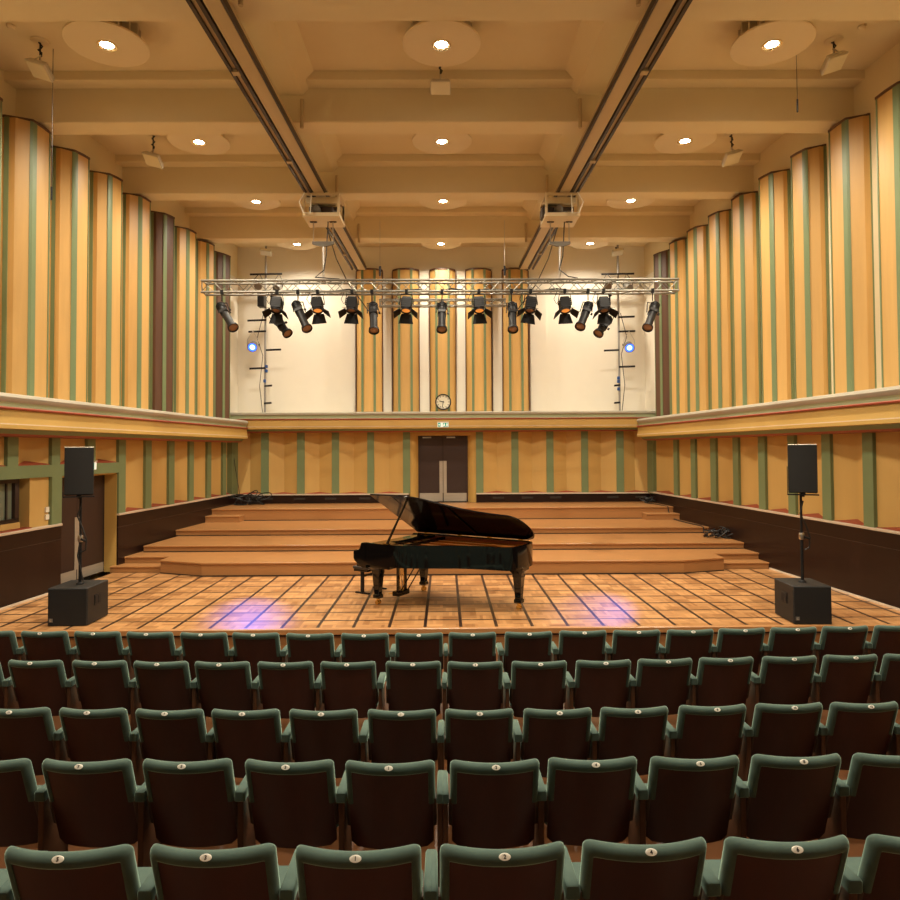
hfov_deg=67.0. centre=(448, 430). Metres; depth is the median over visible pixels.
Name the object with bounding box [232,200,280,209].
ceiling lamp
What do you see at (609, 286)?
spotlight
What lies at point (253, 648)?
seat
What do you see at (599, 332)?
spotlight
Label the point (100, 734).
seat
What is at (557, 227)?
cable
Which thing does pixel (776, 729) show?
seat
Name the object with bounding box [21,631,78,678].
seat
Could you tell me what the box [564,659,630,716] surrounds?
seat
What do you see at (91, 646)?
seat
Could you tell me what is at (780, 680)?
seat
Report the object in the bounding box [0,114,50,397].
panel
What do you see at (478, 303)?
lamp
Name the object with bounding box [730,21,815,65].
ceiling lamp
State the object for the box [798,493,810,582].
pole
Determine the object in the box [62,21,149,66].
ceiling lamp
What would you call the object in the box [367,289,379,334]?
spotlight
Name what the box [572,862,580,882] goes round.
armrest
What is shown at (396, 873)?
seat
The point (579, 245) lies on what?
ceiling lamp
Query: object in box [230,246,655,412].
wall
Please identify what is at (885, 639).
seat
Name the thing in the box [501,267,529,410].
panel
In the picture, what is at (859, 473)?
wall
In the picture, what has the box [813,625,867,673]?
seat
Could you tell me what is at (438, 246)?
ceiling lamp
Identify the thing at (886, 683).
seat
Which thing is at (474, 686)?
seat
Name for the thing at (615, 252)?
floodlight
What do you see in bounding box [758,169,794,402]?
panel
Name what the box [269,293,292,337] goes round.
spotlight
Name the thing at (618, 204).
ceiling lamp
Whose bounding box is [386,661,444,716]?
seat
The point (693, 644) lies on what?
seat
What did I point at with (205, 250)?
panel
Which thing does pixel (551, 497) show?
air vent
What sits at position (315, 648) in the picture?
seat
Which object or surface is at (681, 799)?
seat
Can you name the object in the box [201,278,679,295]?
lighting truss
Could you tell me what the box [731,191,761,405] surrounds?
panel
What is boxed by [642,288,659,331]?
spotlight
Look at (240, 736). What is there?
seat
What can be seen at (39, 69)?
lamp
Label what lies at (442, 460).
door
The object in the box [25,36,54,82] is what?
floodlight
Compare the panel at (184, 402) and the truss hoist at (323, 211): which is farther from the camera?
the panel at (184, 402)
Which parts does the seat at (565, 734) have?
armrest, rail, panel, rail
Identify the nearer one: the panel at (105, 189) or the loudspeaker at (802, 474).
the loudspeaker at (802, 474)
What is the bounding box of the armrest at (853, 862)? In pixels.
[846,857,861,874]
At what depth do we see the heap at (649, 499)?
19.03 m
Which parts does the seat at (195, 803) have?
rail, panel, rail, armrest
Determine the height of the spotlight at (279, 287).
0.597 m
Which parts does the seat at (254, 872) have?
panel, armrest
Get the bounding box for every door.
[61,473,116,583]
[418,436,467,501]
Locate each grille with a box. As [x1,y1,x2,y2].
[48,588,86,625]
[793,587,831,623]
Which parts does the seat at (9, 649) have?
panel, armrest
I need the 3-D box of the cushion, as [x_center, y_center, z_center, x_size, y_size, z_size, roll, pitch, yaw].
[-1.298,2.237,11.335,0.320,0.055,0.600,-1,-2,32]
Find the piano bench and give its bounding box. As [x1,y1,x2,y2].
[353,565,386,594]
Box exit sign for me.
[437,421,448,426]
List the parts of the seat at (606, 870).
armrest, panel, rail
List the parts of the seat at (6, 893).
armrest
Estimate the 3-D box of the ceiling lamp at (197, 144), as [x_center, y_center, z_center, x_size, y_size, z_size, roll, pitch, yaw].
[-4.704,-5.581,12.796,1.120,0.322,1.120,0,-2,0]
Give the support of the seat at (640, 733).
on the floor at (714, 850)
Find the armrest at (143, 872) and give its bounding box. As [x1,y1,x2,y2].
[137,867,151,884]
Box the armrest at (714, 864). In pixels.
[706,859,720,877]
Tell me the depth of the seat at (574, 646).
6.84 m
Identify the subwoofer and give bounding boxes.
[48,580,107,625]
[774,578,831,623]
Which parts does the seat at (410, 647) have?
rail, armrest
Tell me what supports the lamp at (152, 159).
attached to the floodlight at (152, 159)
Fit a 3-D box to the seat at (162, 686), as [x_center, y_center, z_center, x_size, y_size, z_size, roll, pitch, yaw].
[-2.452,2.405,6.085,0.542,0.839,0.621,0,-2,2]
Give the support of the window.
in the wall at (150, 473)
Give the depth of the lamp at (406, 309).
13.65 m
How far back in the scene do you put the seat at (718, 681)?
5.91 m
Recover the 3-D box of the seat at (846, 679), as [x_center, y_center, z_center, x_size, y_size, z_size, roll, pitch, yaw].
[3.481,2.377,6.168,0.542,0.839,0.621,0,-2,-2]
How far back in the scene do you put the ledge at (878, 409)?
11.70 m
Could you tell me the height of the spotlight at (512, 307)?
0.960 m
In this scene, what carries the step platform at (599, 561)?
on the floor at (728, 598)
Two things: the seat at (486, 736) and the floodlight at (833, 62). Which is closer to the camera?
the seat at (486, 736)
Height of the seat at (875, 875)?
0.839 m
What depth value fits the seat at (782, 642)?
6.92 m
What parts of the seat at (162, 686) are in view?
panel, rail, armrest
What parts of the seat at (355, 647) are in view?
armrest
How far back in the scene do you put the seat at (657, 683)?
5.88 m
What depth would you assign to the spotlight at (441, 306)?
13.47 m
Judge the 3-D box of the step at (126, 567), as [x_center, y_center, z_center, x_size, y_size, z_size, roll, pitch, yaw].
[-6.045,2.680,13.319,1.023,0.125,0.390,0,-2,0]
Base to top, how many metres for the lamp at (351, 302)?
0.699 m
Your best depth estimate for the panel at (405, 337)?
20.05 m
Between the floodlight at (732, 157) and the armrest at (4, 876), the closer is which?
the armrest at (4, 876)
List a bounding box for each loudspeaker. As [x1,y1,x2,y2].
[63,447,94,498]
[787,444,818,496]
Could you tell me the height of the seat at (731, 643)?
0.839 m
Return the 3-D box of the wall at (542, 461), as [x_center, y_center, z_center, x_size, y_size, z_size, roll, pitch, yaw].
[-0.174,1.263,19.805,13.051,3.450,0.635,0,-2,0]
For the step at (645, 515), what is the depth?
17.38 m
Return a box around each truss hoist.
[299,192,344,281]
[540,192,583,277]
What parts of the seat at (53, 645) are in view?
armrest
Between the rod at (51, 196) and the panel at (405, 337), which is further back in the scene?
the panel at (405, 337)
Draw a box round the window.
[0,479,19,530]
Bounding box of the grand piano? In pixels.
[353,494,534,609]
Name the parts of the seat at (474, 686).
armrest, rail, panel, rail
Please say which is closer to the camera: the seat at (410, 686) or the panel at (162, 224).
the seat at (410, 686)
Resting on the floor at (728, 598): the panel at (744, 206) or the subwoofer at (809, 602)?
the subwoofer at (809, 602)
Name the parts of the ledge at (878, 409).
red moulding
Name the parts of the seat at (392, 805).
rail, panel, rail, armrest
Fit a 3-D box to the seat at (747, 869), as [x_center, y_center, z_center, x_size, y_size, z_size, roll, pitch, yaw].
[1.264,1.972,2.819,0.542,0.839,0.621,0,-2,-1]
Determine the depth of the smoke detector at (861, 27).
9.83 m
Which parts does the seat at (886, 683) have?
armrest, panel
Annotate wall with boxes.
[0,68,237,278]
[0,437,237,579]
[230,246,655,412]
[238,431,646,501]
[644,42,899,402]
[647,432,899,530]
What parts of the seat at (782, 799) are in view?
armrest, rail, panel, rail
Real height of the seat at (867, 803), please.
0.839 m
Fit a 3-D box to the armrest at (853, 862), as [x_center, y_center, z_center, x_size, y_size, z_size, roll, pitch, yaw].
[1.843,1.999,2.980,0.451,0.099,0.322,0,-2,-1]
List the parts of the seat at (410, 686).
rail, rail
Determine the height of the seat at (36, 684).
0.839 m
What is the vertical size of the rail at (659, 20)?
0.592 m
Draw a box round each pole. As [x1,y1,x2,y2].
[76,499,86,584]
[247,246,281,411]
[601,245,634,410]
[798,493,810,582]
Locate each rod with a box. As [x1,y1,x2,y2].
[50,83,52,199]
[796,55,797,111]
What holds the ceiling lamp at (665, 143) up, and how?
attached to the ceiling
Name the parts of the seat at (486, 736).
armrest, rail, rail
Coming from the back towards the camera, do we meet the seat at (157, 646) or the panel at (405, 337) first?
the panel at (405, 337)
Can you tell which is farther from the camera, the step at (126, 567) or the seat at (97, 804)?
the step at (126, 567)
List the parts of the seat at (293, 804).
rail, panel, rail, armrest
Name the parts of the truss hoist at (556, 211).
motor, spreader plate, drop rod, box frame, plate, hoist chain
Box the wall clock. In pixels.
[435,394,450,409]
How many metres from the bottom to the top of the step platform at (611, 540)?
0.131 m
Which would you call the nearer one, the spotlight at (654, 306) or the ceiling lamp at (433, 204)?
the spotlight at (654, 306)
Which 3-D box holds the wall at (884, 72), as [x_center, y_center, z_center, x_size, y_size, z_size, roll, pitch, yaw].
[7.089,-3.201,8.710,0.299,5.700,24.254,0,-2,-5]
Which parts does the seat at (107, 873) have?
panel, armrest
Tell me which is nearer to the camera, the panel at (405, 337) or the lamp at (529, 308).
the lamp at (529, 308)
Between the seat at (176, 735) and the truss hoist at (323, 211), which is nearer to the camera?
the seat at (176, 735)
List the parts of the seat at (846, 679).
armrest, panel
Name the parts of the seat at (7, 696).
panel, armrest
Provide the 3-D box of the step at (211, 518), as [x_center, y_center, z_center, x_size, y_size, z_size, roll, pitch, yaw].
[-5.852,2.253,17.498,1.048,0.157,0.420,0,-2,0]
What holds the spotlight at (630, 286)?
attached to the lamp pole at (617, 273)
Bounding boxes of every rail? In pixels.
[186,0,366,269]
[519,0,692,269]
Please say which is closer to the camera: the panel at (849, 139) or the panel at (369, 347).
the panel at (849, 139)
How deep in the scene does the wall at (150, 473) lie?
13.98 m
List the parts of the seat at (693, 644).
armrest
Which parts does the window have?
pane, under window panel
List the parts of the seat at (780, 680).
armrest, panel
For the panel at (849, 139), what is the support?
attached to the wall at (884, 72)
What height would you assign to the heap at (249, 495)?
0.410 m
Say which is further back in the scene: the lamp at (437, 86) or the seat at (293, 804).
the lamp at (437, 86)
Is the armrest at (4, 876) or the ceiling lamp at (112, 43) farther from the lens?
the ceiling lamp at (112, 43)
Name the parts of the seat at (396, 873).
panel, armrest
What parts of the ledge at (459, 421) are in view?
red moulding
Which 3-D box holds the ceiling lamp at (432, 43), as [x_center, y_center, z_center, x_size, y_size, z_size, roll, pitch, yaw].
[-0.108,-5.686,9.757,1.120,0.322,1.120,0,-2,0]
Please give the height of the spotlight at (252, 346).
0.626 m
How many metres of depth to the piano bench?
11.11 m
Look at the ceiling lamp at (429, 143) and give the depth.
12.85 m
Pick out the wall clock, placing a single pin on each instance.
(442, 401)
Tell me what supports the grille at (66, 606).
attached to the subwoofer at (70, 603)
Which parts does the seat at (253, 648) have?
armrest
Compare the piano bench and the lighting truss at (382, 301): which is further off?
the lighting truss at (382, 301)
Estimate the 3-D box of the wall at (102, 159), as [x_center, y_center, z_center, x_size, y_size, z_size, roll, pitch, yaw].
[-7.463,-3.130,8.616,0.299,5.700,24.271,0,-2,5]
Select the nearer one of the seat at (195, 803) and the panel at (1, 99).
the seat at (195, 803)
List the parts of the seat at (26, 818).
panel, rail, armrest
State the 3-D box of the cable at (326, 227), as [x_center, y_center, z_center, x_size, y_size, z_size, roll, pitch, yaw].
[-2.652,-4.020,17.124,0.348,1.374,4.057,-1,-2,8]
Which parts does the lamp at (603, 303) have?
barn door, barn door, barn door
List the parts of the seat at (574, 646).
armrest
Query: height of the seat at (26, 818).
0.839 m
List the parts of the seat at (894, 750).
armrest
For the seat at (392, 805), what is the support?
on the floor
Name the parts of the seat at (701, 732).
armrest, rail, panel, rail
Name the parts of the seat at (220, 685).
rail, rail, armrest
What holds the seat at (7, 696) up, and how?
on the floor at (714, 850)
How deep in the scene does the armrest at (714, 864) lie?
3.06 m
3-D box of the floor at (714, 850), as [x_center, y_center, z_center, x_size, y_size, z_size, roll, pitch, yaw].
[-0.057,2.780,2.705,15.122,0.150,12.560,0,-2,0]
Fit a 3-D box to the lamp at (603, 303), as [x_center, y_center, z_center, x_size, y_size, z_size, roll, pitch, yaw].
[3.130,-2.517,13.631,0.484,0.718,0.459,0,-2,0]
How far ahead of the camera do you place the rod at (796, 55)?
10.58 m
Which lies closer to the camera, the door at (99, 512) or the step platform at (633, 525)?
the door at (99, 512)
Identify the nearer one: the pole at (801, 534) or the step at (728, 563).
the pole at (801, 534)
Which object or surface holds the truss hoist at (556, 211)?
hanging from the rail at (659, 20)
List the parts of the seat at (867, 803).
armrest, rail, panel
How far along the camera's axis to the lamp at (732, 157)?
13.13 m
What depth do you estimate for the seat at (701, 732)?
4.77 m
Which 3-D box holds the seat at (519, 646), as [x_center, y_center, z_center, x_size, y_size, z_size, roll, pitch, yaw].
[0.765,2.429,7.025,0.542,0.839,0.621,0,-2,-2]
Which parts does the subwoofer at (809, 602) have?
handle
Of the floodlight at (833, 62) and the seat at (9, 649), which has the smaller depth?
the seat at (9, 649)
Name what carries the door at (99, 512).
in the wall at (150, 473)
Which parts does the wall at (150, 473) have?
wall panel, red sill, wall panel, window panel, red sill, green rail, wall panel, red sill, wall panel, wall panel, red sill, wall panel, red sill, red sill, wall panel, wall panel, wall panel, wall panel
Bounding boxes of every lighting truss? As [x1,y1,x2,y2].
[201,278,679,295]
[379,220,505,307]
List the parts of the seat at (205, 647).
armrest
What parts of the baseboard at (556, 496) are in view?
dado rail, dado rail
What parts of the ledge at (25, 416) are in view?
red moulding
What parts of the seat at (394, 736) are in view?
rail, panel, rail, armrest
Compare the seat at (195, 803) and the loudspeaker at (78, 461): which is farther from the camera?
the loudspeaker at (78, 461)
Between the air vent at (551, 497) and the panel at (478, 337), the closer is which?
the air vent at (551, 497)
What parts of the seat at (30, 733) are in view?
panel, rail, armrest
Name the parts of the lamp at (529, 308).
barn door, barn door, barn door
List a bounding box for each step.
[109,563,159,572]
[205,515,243,522]
[642,512,679,519]
[724,559,768,568]
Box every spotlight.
[216,290,238,331]
[247,331,259,351]
[254,273,261,289]
[257,293,265,307]
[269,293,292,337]
[273,274,282,289]
[291,289,312,332]
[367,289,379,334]
[435,289,448,333]
[506,289,518,333]
[575,288,592,330]
[593,295,613,337]
[603,273,612,288]
[622,331,634,352]
[623,273,632,288]
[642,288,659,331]
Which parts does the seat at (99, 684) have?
panel, rail, armrest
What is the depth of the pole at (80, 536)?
9.44 m
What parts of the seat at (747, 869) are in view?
armrest, rail, panel, rail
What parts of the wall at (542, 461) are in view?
wall panel, wall panel, red sill, wall panel, red sill, wall panel, red sill, wall panel, wall panel, red sill, wall panel, red sill, wall panel, wall panel, wall panel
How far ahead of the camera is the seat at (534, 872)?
2.54 m
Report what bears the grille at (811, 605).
attached to the subwoofer at (809, 602)
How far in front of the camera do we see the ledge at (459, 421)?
19.16 m
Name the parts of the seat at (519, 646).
armrest, rail, panel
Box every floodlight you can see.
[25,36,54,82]
[141,135,163,168]
[260,248,271,255]
[430,66,450,95]
[611,247,623,255]
[721,133,742,166]
[820,35,848,75]
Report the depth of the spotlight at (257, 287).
19.51 m
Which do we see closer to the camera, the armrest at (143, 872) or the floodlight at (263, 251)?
the armrest at (143, 872)
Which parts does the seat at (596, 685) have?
armrest, rail, panel, rail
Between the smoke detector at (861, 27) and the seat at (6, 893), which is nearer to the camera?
the seat at (6, 893)
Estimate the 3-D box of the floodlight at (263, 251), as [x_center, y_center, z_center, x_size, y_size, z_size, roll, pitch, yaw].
[-5.319,-5.231,19.755,0.357,0.290,0.238,0,-2,0]
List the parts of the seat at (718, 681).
armrest, panel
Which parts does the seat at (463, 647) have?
panel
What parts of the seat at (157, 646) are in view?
panel, armrest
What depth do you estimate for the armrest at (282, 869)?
3.03 m
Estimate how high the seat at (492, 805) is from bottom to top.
0.839 m
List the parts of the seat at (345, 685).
rail, rail, armrest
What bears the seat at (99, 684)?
on the floor at (714, 850)
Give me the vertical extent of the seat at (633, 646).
0.839 m
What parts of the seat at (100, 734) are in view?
rail, panel, rail, armrest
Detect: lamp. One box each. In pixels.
[25,58,54,82]
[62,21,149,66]
[141,151,163,168]
[167,135,229,154]
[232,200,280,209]
[262,289,287,323]
[277,243,316,249]
[305,289,330,323]
[338,289,362,323]
[393,289,417,323]
[402,21,480,66]
[412,134,471,153]
[419,200,466,209]
[421,243,460,249]
[430,79,450,94]
[468,289,491,323]
[517,289,541,324]
[554,288,578,323]
[570,242,609,248]
[593,288,617,323]
[606,199,655,208]
[654,134,716,153]
[721,149,742,166]
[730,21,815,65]
[820,51,848,75]
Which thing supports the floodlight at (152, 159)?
hanging from the ceiling
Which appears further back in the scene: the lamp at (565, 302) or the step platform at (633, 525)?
the step platform at (633, 525)
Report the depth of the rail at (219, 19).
10.01 m
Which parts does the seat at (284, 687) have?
rail, rail, armrest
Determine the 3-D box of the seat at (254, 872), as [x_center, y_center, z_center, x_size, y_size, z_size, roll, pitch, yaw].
[-0.863,1.982,2.789,0.542,0.839,0.621,0,-2,0]
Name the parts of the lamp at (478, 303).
barn door, barn door, barn door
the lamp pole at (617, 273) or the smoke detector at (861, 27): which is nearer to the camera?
the smoke detector at (861, 27)
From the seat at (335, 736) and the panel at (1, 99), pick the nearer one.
the seat at (335, 736)
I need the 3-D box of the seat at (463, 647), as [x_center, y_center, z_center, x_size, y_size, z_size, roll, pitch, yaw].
[0.214,2.432,7.014,0.524,0.839,0.621,0,-2,-1]
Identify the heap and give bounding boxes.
[228,490,271,504]
[640,496,655,502]
[703,526,732,538]
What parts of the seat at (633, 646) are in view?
armrest, panel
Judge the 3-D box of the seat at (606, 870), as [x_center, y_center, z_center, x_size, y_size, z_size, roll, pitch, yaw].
[0.714,1.974,2.808,0.542,0.839,0.621,0,-2,-2]
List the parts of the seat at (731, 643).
armrest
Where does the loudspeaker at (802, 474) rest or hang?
on the pole at (801, 534)
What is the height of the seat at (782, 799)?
0.839 m
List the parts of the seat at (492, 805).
armrest, rail, rail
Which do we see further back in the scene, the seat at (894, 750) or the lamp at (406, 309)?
the lamp at (406, 309)
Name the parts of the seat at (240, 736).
rail, panel, rail, armrest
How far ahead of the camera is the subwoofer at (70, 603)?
9.15 m
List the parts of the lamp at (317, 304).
barn door, barn door, barn door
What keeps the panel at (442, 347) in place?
attached to the wall at (570, 369)
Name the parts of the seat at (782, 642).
armrest, panel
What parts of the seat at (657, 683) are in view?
armrest, rail, rail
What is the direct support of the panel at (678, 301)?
attached to the wall at (884, 72)
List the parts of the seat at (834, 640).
armrest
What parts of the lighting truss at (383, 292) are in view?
frame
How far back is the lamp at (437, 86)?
10.72 m
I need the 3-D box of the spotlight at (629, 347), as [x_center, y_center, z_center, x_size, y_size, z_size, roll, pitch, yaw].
[5.211,-2.575,19.668,0.357,0.641,0.414,0,-2,0]
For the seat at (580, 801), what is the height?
0.839 m
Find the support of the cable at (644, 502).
on the step platform at (633, 525)
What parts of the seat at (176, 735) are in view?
rail, panel, rail, armrest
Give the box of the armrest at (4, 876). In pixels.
[0,869,8,886]
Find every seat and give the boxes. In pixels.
[0,630,25,678]
[0,663,19,708]
[0,707,70,775]
[0,758,67,851]
[0,869,13,899]
[4,844,155,899]
[8,659,81,715]
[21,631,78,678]
[42,758,161,866]
[59,707,144,785]
[72,660,141,731]
[74,631,134,679]
[126,631,182,674]
[133,661,205,723]
[135,708,215,761]
[143,758,255,847]
[150,843,297,899]
[180,632,234,679]
[195,661,262,717]
[211,708,294,777]
[232,632,287,681]
[245,759,351,850]
[258,661,324,718]
[286,633,341,682]
[289,709,369,777]
[295,844,431,899]
[320,661,385,717]
[341,633,395,681]
[345,760,442,886]
[368,709,441,770]
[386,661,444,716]
[395,632,446,678]
[430,841,564,899]
[441,708,513,773]
[442,758,538,848]
[443,661,502,734]
[446,632,495,708]
[496,631,551,708]
[503,660,566,717]
[512,707,591,777]
[533,756,636,845]
[551,630,605,679]
[563,837,706,899]
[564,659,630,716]
[587,706,667,775]
[605,629,659,678]
[626,658,691,714]
[628,755,738,843]
[658,629,713,676]
[663,704,745,758]
[686,656,753,705]
[701,835,848,899]
[711,627,764,673]
[723,753,840,844]
[738,702,822,780]
[745,655,816,726]
[756,626,816,675]
[807,654,877,709]
[812,701,897,769]
[812,834,899,899]
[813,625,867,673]
[817,753,899,839]
[863,625,899,672]
[867,653,899,709]
[886,722,899,755]
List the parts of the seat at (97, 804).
rail, panel, rail, armrest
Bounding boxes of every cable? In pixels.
[326,227,368,311]
[518,227,557,308]
[644,502,707,536]
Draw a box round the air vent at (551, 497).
[550,496,560,498]
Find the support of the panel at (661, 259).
attached to the wall at (884, 72)
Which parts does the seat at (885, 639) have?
armrest, panel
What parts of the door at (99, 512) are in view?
kick plate, push plate, kick plate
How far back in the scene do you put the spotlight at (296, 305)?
13.45 m
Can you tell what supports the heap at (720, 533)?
on the step platform at (611, 540)
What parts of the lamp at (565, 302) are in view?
barn door, barn door, barn door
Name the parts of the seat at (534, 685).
armrest, rail, rail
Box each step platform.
[124,549,758,576]
[143,533,743,551]
[176,518,708,535]
[211,502,672,520]
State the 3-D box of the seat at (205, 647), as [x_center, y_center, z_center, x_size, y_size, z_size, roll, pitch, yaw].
[-2.435,2.446,7.061,0.542,0.839,0.621,0,-2,2]
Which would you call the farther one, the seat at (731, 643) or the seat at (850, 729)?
the seat at (731, 643)
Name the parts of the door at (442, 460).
kick plate, push plate, push plate, kick plate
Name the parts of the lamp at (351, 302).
barn door, barn door, barn door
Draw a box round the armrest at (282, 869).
[278,866,288,885]
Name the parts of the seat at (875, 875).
armrest, rail, panel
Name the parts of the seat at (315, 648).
armrest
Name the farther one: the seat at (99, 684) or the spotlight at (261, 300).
the spotlight at (261, 300)
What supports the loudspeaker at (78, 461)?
on the pole at (80, 536)
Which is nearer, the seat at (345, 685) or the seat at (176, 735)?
the seat at (176, 735)
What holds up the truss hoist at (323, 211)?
hanging from the rail at (219, 19)
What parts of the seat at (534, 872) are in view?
armrest, rail, panel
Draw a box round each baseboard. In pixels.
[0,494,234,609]
[235,492,649,503]
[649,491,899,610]
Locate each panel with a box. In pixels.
[0,97,2,242]
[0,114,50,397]
[48,145,89,401]
[87,170,122,405]
[121,192,150,408]
[149,211,174,411]
[173,226,196,414]
[196,239,214,416]
[214,251,230,418]
[356,268,382,411]
[392,268,419,411]
[429,268,456,411]
[465,268,492,410]
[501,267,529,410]
[653,249,671,416]
[669,238,688,413]
[687,224,710,411]
[708,209,734,408]
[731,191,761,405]
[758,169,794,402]
[790,144,831,398]
[828,113,876,393]
[875,81,899,387]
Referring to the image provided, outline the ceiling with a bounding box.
[0,0,899,246]
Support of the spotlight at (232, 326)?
hanging from the lighting truss at (383, 292)
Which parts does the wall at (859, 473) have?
red sill, wall panel, wall panel, wall panel, red sill, wall panel, red sill, wall panel, red sill, wall panel, red sill, wall panel, red sill, wall panel, red sill, wall panel, red sill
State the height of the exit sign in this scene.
0.160 m
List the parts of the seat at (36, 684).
panel, armrest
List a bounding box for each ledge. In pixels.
[0,392,247,442]
[230,411,655,432]
[637,385,899,439]
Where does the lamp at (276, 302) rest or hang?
hanging from the lighting truss at (383, 292)
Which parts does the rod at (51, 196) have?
rod handle, rod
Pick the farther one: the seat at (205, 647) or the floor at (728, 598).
the floor at (728, 598)
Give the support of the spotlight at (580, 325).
hanging from the lighting truss at (383, 292)
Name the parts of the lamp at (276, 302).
barn door, barn door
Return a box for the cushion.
[353,565,369,569]
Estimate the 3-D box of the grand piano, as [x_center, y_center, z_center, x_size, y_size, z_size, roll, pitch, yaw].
[-0.025,1.794,10.382,2.470,1.674,1.480,-1,-2,32]
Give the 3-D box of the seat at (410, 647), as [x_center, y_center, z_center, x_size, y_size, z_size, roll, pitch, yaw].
[-0.281,2.434,7.003,0.524,0.839,0.621,0,-2,-1]
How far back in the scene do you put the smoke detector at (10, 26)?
9.71 m
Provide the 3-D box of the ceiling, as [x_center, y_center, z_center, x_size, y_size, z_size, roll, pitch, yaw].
[-0.234,-5.649,8.580,17.100,0.960,24.450,0,-2,0]
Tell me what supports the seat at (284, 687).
on the floor at (714, 850)
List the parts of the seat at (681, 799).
armrest, rail, panel, rail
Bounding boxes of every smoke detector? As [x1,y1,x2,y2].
[6,23,15,29]
[857,24,866,30]
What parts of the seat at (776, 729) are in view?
armrest, rail, panel, rail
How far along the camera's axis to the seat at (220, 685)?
5.87 m
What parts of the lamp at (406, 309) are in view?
barn door, barn door, barn door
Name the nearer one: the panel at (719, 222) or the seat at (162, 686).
the seat at (162, 686)
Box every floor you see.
[0,569,899,649]
[0,649,899,873]
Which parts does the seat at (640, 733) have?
armrest, rail, rail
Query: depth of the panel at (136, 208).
14.10 m
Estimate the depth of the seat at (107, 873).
2.54 m
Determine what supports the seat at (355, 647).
on the floor at (714, 850)
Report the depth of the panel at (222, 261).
18.33 m
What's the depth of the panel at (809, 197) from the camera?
12.05 m
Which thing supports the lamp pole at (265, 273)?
on the ledge at (459, 421)
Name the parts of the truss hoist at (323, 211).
motor, spreader plate, drop rod, box frame, plate, hoist chain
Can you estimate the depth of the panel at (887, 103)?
10.11 m
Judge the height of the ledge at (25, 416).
0.610 m
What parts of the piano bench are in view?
leg, seat frame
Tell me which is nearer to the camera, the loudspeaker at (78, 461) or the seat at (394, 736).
the seat at (394, 736)
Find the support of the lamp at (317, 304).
hanging from the lighting truss at (383, 292)
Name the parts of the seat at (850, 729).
armrest, panel, rail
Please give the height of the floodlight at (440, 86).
0.598 m
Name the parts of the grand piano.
arm, leg, lyre post, pedal rod, leg, iron plate, lid, leg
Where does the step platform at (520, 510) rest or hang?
on the step platform at (633, 525)
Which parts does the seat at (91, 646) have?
panel, armrest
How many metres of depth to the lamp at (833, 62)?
10.14 m
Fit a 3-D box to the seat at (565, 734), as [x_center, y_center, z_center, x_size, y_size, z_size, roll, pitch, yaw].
[0.724,2.343,4.935,0.542,0.839,0.621,0,-2,-1]
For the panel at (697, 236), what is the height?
4.620 m
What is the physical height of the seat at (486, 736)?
0.839 m
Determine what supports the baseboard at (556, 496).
attached to the wall at (542, 461)
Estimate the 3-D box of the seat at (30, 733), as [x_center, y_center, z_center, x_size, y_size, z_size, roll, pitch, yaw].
[-3.011,2.364,5.001,0.542,0.839,0.621,0,-2,1]
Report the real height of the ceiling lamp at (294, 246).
0.322 m
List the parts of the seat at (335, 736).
rail, rail, armrest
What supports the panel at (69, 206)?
attached to the wall at (102, 159)
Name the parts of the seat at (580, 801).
armrest, rail, rail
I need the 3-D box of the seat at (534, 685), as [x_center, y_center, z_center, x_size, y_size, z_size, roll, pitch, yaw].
[0.742,2.388,6.036,0.542,0.839,0.621,0,-2,-1]

